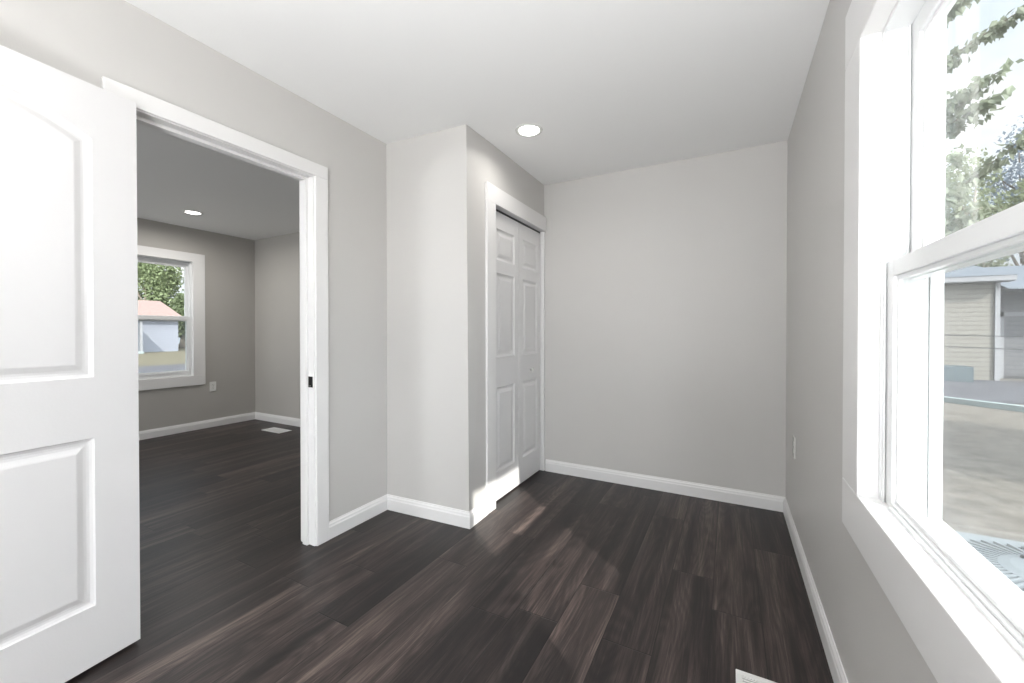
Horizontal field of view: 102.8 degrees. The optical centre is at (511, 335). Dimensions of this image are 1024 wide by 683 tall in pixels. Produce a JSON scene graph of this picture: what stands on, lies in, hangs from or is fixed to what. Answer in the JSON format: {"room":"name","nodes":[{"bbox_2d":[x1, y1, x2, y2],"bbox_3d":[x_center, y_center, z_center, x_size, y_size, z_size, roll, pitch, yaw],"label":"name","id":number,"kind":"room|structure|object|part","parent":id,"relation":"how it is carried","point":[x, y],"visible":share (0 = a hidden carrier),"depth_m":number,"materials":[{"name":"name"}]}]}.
{"room":"empty bedroom","nodes":[
{"label":"empty bedroom","id":0,"kind":"room"},
{"bbox_2d":[0,0,386,520],"bbox_3d":[-1.818,-0.045,1.008,0.107,2.440,6.470,0,1,28],"label":"wall","id":1,"kind":"structure","parent":0,"point":[88,41],"depth_m":2.29,"materials":[{"name":"beige paint"}]},
{"bbox_2d":[102,76,328,545],"bbox_3d":[-1.324,0.110,1.936,0.143,2.114,0.938,0,1,28],"label":"door frame","id":2,"kind":"structure","parent":1,"relation":"in","point":[153,112],"depth_m":2.26,"materials":[{"name":"white paint"}]},
{"bbox_2d":[0,45,139,682],"bbox_3d":[-1.570,0.142,1.211,0.092,2.036,0.767,0,1,21],"label":"door","id":3,"kind":"structure","parent":2,"relation":"attached to","point":[70,521],"depth_m":1.36,"materials":[{"name":"white paint"}]},
{"bbox_3d":[-1.379,0.115,1.966,0.018,2.103,0.930,0,1,28],"label":"casing","id":4,"kind":"part","parent":2,"relation":"part of","materials":[{"name":"white paint"}]},
{"bbox_3d":[-1.116,0.255,2.262,0.034,0.060,0.004,0,1,28],"label":"strike plate","id":5,"kind":"part","parent":2,"relation":"part of","materials":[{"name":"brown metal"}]},
{"bbox_2d":[329,494,386,539],"bbox_3d":[-0.942,1.112,2.533,0.014,0.098,0.471,0,1,28],"label":"baseboard","id":6,"kind":"structure","parent":1,"relation":"attached to","point":[337,526],"depth_m":2.50,"materials":[{"name":"white paint"}]},
{"bbox_2d":[137,218,254,430],"bbox_3d":[-5.084,-0.060,2.750,0.120,2.440,6.470,0,1,28],"label":"wall","id":7,"kind":"structure","parent":0,"point":[229,260],"depth_m":5.17,"materials":[{"name":"grey paint"}]},
{"bbox_2d":[137,245,205,390],"bbox_3d":[-4.149,-0.196,4.508,0.166,1.592,1.271,0,1,28],"label":"window","id":8,"kind":"structure","parent":7,"relation":"in","point":[193,264],"depth_m":4.92,"materials":[{"name":"white paint"}]},
{"bbox_3d":[-4.171,-0.527,4.517,0.030,0.706,0.995,0,1,28],"label":"sash","id":9,"kind":"part","parent":8,"relation":"part of","materials":[{"name":"white plastic"}]},
{"bbox_3d":[-4.128,0.123,4.500,0.038,0.702,0.995,0,1,28],"label":"sash","id":10,"kind":"part","parent":8,"relation":"part of","materials":[{"name":"white plastic"}]},
{"bbox_3d":[-4.154,-0.203,4.511,0.102,1.370,1.015,0,1,28],"label":"frame","id":11,"kind":"part","parent":8,"relation":"part of","materials":[{"name":"white plastic"}]},
{"bbox_3d":[-4.195,0.132,4.535,0.009,0.685,0.999,0,1,28],"label":"screen frame","id":12,"kind":"part","parent":8,"relation":"part of","materials":[{"name":"white plastic"}]},
{"bbox_2d":[139,412,254,439],"bbox_3d":[-5.025,1.111,2.728,0.014,0.098,6.470,0,1,28],"label":"baseboard","id":13,"kind":"structure","parent":7,"relation":"attached to","point":[158,432],"depth_m":4.94,"materials":[{"name":"white paint"}]},
{"bbox_2d":[210,381,215,391],"bbox_3d":[-3.749,0.633,5.121,0.010,0.120,0.074,0,1,28],"label":"wall outlet","id":14,"kind":"object","parent":7,"relation":"attached to","point":[212,384],"visible":1,"depth_m":5.12,"materials":[{"name":"white plastic"}]},
{"bbox_2d":[255,232,299,418],"bbox_3d":[-1.898,-0.077,4.785,3.828,2.440,0.120,0,1,28],"label":"wall","id":15,"kind":"structure","parent":0,"point":[277,259],"depth_m":5.33,"materials":[{"name":"grey paint"}]},
{"bbox_2d":[255,412,299,426],"bbox_3d":[-1.929,1.093,4.736,3.588,0.098,0.014,0,1,28],"label":"baseboard","id":16,"kind":"structure","parent":15,"relation":"attached to","point":[259,416],"depth_m":5.33,"materials":[{"name":"white paint"}]},
{"bbox_2d":[386,124,468,511],"bbox_3d":[-0.527,-0.059,2.645,0.638,2.440,0.104,0,1,25],"label":"wall","id":17,"kind":"structure","parent":0,"point":[428,438],"depth_m":2.59,"materials":[{"name":"beige paint"}]},
{"bbox_2d":[387,494,469,528],"bbox_3d":[-0.545,1.112,2.599,0.652,0.098,0.014,0,1,25],"label":"baseboard","id":18,"kind":"structure","parent":17,"relation":"attached to","point":[452,516],"depth_m":2.58,"materials":[{"name":"white paint"}]},
{"bbox_2d":[65,419,833,682],"bbox_3d":[-2.362,1.233,1.310,6.289,0.120,6.710,0,1,28],"label":"floor","id":19,"kind":"structure","parent":0,"point":[569,579],"depth_m":1.90,"materials":[{"name":"brown wood"}]},
{"bbox_2d":[263,427,291,432],"bbox_3d":[-2.844,1.139,4.932,0.350,0.006,0.160,0,1,28],"label":"floor vent","id":20,"kind":"object","parent":19,"relation":"in","point":[273,429],"visible":1,"depth_m":4.91,"materials":[{"name":"white metal"}]},
{"bbox_2d":[265,428,288,432],"bbox_3d":[-2.844,1.139,4.932,0.310,0.004,0.120,0,1,28],"label":"grille","id":21,"kind":"object","parent":20,"relation":"attached to","point":[275,430],"depth_m":4.91,"materials":[{"name":"white metal"}]},
{"bbox_2d":[736,669,775,682],"bbox_3d":[0.774,1.170,1.263,0.142,0.006,0.309,0,1,28],"label":"floor vent","id":22,"kind":"object","parent":19,"relation":"in","point":[741,676],"visible":1,"depth_m":1.39,"materials":[{"name":"white metal"}]},
{"bbox_2d":[742,676,761,682],"bbox_3d":[0.774,1.170,1.263,0.102,0.004,0.269,0,1,28],"label":"grille","id":23,"kind":"object","parent":22,"relation":"attached to","point":[745,679],"depth_m":1.39,"materials":[{"name":"white metal"}]},
{"bbox_2d":[125,0,829,239],"bbox_3d":[-2.357,-1.327,1.285,6.300,0.120,6.710,0,1,28],"label":"ceiling","id":24,"kind":"structure","parent":0,"point":[611,86],"depth_m":2.00,"materials":[{"name":"white paint"}]},
{"bbox_2d":[183,210,202,214],"bbox_3d":[-3.337,-1.289,4.273,0.168,0.006,0.168,0,1,28],"label":"recessed light","id":25,"kind":"object","parent":24,"relation":"in","point":[191,212],"visible":1,"depth_m":4.26,"materials":[{"name":"white plastic"}]},
{"bbox_2d":[515,123,542,136],"bbox_3d":[0.105,-1.274,2.534,0.168,0.006,0.168,0,1,28],"label":"recessed light","id":26,"kind":"object","parent":24,"relation":"in","point":[528,129],"visible":1,"depth_m":2.53,"materials":[{"name":"white plastic"}]},
{"bbox_2d":[466,125,543,510],"bbox_3d":[-0.035,-0.062,3.003,0.112,2.440,1.163,0,1,28],"label":"wall","id":27,"kind":"structure","parent":0,"point":[485,162],"depth_m":2.58,"materials":[{"name":"beige paint"}]},
{"bbox_2d":[469,499,487,528],"bbox_3d":[-0.211,1.112,2.555,0.014,0.098,0.218,0,1,26],"label":"baseboard","id":28,"kind":"structure","parent":27,"relation":"attached to","point":[479,512],"depth_m":2.55,"materials":[{"name":"white paint"}]},
{"bbox_2d":[485,181,545,513],"bbox_3d":[0.015,0.077,3.092,0.119,2.159,0.958,0,1,28],"label":"door","id":29,"kind":"structure","parent":27,"relation":"in","point":[514,231],"depth_m":3.06,"materials":[{"name":"white paint"}]},
{"bbox_2d":[544,140,787,496],"bbox_3d":[0.792,-0.064,3.288,2.354,2.440,0.120,0,1,28],"label":"wall","id":30,"kind":"structure","parent":0,"point":[666,283],"depth_m":3.00,"materials":[{"name":"beige paint"}]},
{"bbox_2d":[545,459,784,511],"bbox_3d":[1.043,1.108,3.089,1.714,0.098,0.014,0,1,28],"label":"baseboard","id":31,"kind":"structure","parent":30,"relation":"attached to","point":[734,496],"depth_m":3.01,"materials":[{"name":"white paint"}]},
{"bbox_2d":[786,0,937,682],"bbox_3d":[0.380,-0.035,-0.126,0.131,2.440,6.535,0,1,28],"label":"wall","id":32,"kind":"structure","parent":0,"point":[873,645],"depth_m":1.58,"materials":[{"name":"beige paint"}]},
{"bbox_2d":[792,435,795,458],"bbox_3d":[1.601,0.629,2.319,0.010,0.120,0.074,0,1,28],"label":"wall outlet","id":33,"kind":"object","parent":32,"relation":"attached to","point":[794,438],"visible":1,"depth_m":2.29,"materials":[{"name":"white plastic"}]},
{"bbox_2d":[783,497,847,682],"bbox_3d":[0.288,1.135,-0.135,0.014,0.098,6.415,0,1,28],"label":"baseboard","id":34,"kind":"structure","parent":32,"relation":"attached to","point":[837,671],"depth_m":1.66,"materials":[{"name":"white paint"}]},
{"bbox_2d":[842,0,1023,682],"bbox_3d":[0.828,-0.196,0.707,0.177,1.554,1.160,0,1,28],"label":"window","id":35,"kind":"structure","parent":32,"relation":"in","point":[964,617],"depth_m":1.04,"materials":[{"name":"white paint"}]},
{"bbox_3d":[0.895,-0.166,0.672,0.026,1.404,0.950,0,1,28],"label":"trim","id":36,"kind":"part","parent":35,"relation":"part of","materials":[{"name":"white plastic"}]},
{"bbox_3d":[0.808,0.136,0.720,0.038,0.655,0.802,0,1,28],"label":"sash","id":37,"kind":"part","parent":35,"relation":"part of","materials":[{"name":"white plastic"}]},
{"bbox_3d":[0.852,-0.469,0.692,0.030,0.653,0.802,0,1,28],"label":"sash","id":38,"kind":"part","parent":35,"relation":"part of","materials":[{"name":"white plastic"}]},
{"bbox_3d":[0.875,0.144,0.685,0.009,0.641,0.806,0,1,28],"label":"screen frame","id":39,"kind":"part","parent":35,"relation":"part of","materials":[{"name":"white plastic"}]},
{"label":"outside","id":40,"kind":"structure","parent":0,"visible":0},
{"bbox_2d":[943,380,1023,404],"bbox_3d":[19.966,1.568,8.238,20.500,0.050,6.100,0,1,28],"label":"driveway","id":41,"kind":"structure","parent":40,"point":[1009,392],"depth_m":11.36,"materials":[{"name":"grey concrete"}]},
{"bbox_2d":[943,365,973,381],"bbox_3d":[14.810,1.261,13.761,0.800,0.510,0.700,0,1,28],"label":"storage box","id":42,"kind":"object","parent":41,"relation":"on","point":[959,373],"visible":0.64,"depth_m":13.44,"materials":[{"name":"grey plastic"}]},
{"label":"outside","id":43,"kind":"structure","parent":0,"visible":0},
{"bbox_2d":[178,344,1023,541],"bbox_3d":[2.645,1.750,15.604,130.000,0.500,110.000,0,1,28],"label":"ground","id":44,"kind":"structure","parent":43,"point":[983,472],"depth_m":4.83,"materials":[{"name":"grey concrete"}]},
{"bbox_2d":[137,262,183,308],"bbox_3d":[-39.760,-4.084,44.624,6.772,10.763,5.978,0,1,-11],"label":"tree","id":45,"kind":"object","parent":44,"relation":"on","point":[159,284],"visible":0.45,"depth_m":43.68,"materials":[{"name":"green plant"}]},
{"bbox_2d":[943,265,1023,380],"bbox_3d":[19.265,-0.725,15.618,13.700,4.450,7.300,0,1,28],"label":"house","id":46,"kind":"structure","parent":44,"relation":"on","point":[984,302],"depth_m":14.06,"materials":[{"name":"beige"}]},
{"bbox_3d":[16.272,-0.159,13.728,0.120,3.350,0.180,0,1,28],"label":"corner trim","id":47,"kind":"part","parent":46,"relation":"part of","materials":[{"name":"grey"}]},
{"bbox_3d":[17.864,0.337,14.221,1.310,2.350,0.100,0,1,28],"label":"door trim","id":48,"kind":"part","parent":46,"relation":"part of","materials":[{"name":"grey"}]},
{"bbox_3d":[17.873,0.362,14.239,1.050,2.100,0.060,0,1,28],"label":"door","id":49,"kind":"part","parent":46,"relation":"part of","materials":[{"name":"grey"}]},
{"bbox_2d":[943,396,1023,411],"bbox_3d":[10.746,1.509,7.628,0.212,0.120,5.838,0,1,-16],"label":"kerb","id":50,"kind":"object","parent":44,"relation":"on","point":[987,404],"depth_m":8.90,"materials":[{"name":"concrete"}]},
{"bbox_2d":[944,335,1023,349],"bbox_3d":[7.676,0.707,6.113,5.280,1.750,0.080,0,1,28],"label":"wire fence","id":51,"kind":"object","parent":44,"relation":"on","point":[944,335],"visible":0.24,"depth_m":6.30,"materials":[{"name":"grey metal"}]},
{"bbox_2d":[945,0,1023,235],"bbox_3d":[3.987,-1.220,3.633,0.569,5.657,1.445,0,1,-44],"label":"tree","id":52,"kind":"object","parent":44,"relation":"on","point":[956,105],"visible":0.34,"depth_m":3.55,"materials":[{"name":"green plant"}]},
{"bbox_2d":[945,143,1023,266],"bbox_3d":[22.374,-3.970,19.582,4.485,10.898,5.323,0,1,28],"label":"tree","id":53,"kind":"object","parent":44,"relation":"on","point":[1006,205],"visible":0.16,"depth_m":19.42,"materials":[{"name":"green plant"}]},
{"bbox_2d":[955,531,1023,591],"bbox_3d":[1.962,1.233,1.458,0.900,0.778,0.900,0,1,28],"label":"air conditioner","id":54,"kind":"object","parent":44,"relation":"on","point":[1006,555],"visible":0.16,"depth_m":1.62,"materials":[{"name":"metal"}]},
{"bbox_2d":[972,115,1023,265],"bbox_3d":[29.455,-5.561,23.387,4.681,14.014,4.754,0,1,28],"label":"tree","id":55,"kind":"object","parent":44,"relation":"on","point":[1006,182],"visible":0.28,"depth_m":23.27,"materials":[{"name":"green plant"}]},
{"bbox_2d":[984,259,1013,266],"bbox_3d":[32.050,-2.809,29.348,4.310,8.459,5.158,0,1,-39],"label":"tree","id":56,"kind":"object","parent":44,"relation":"on","point":[998,262],"visible":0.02,"depth_m":28.37,"materials":[{"name":"green plant"}]},
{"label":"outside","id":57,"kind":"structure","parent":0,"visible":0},
{"bbox_2d":[138,346,184,365],"bbox_3d":[-30.270,1.354,33.149,35.400,0.050,90.000,0,1,28],"label":"lawn","id":58,"kind":"structure","parent":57,"point":[170,357],"depth_m":25.32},
{"bbox_2d":[138,300,180,353],"bbox_3d":[-33.552,-0.892,32.075,11.400,4.500,10.650,0,1,28],"label":"house","id":59,"kind":"structure","parent":58,"relation":"on","point":[153,336],"depth_m":34.27,"materials":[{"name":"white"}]},
{"bbox_3d":[-28.047,-0.036,30.876,0.150,2.410,0.140,0,1,28],"label":"porch post","id":60,"kind":"part","parent":59,"relation":"part of","materials":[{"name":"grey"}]},
{"bbox_2d":[170,292,184,347],"bbox_3d":[-33.773,-1.543,41.729,3.425,5.829,3.435,0,1,28],"label":"tree","id":61,"kind":"object","parent":58,"relation":"on","point":[179,299],"visible":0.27,"depth_m":41.09,"materials":[{"name":"green plant"}]},
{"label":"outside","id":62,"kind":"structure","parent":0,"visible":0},
{"bbox_2d":[138,364,184,372],"bbox_3d":[-12.004,1.428,23.411,6.000,0.050,90.000,0,1,28],"label":"road","id":63,"kind":"structure","parent":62,"point":[175,367],"depth_m":18.18,"materials":[{"name":"grey asphalt"}]}
]}

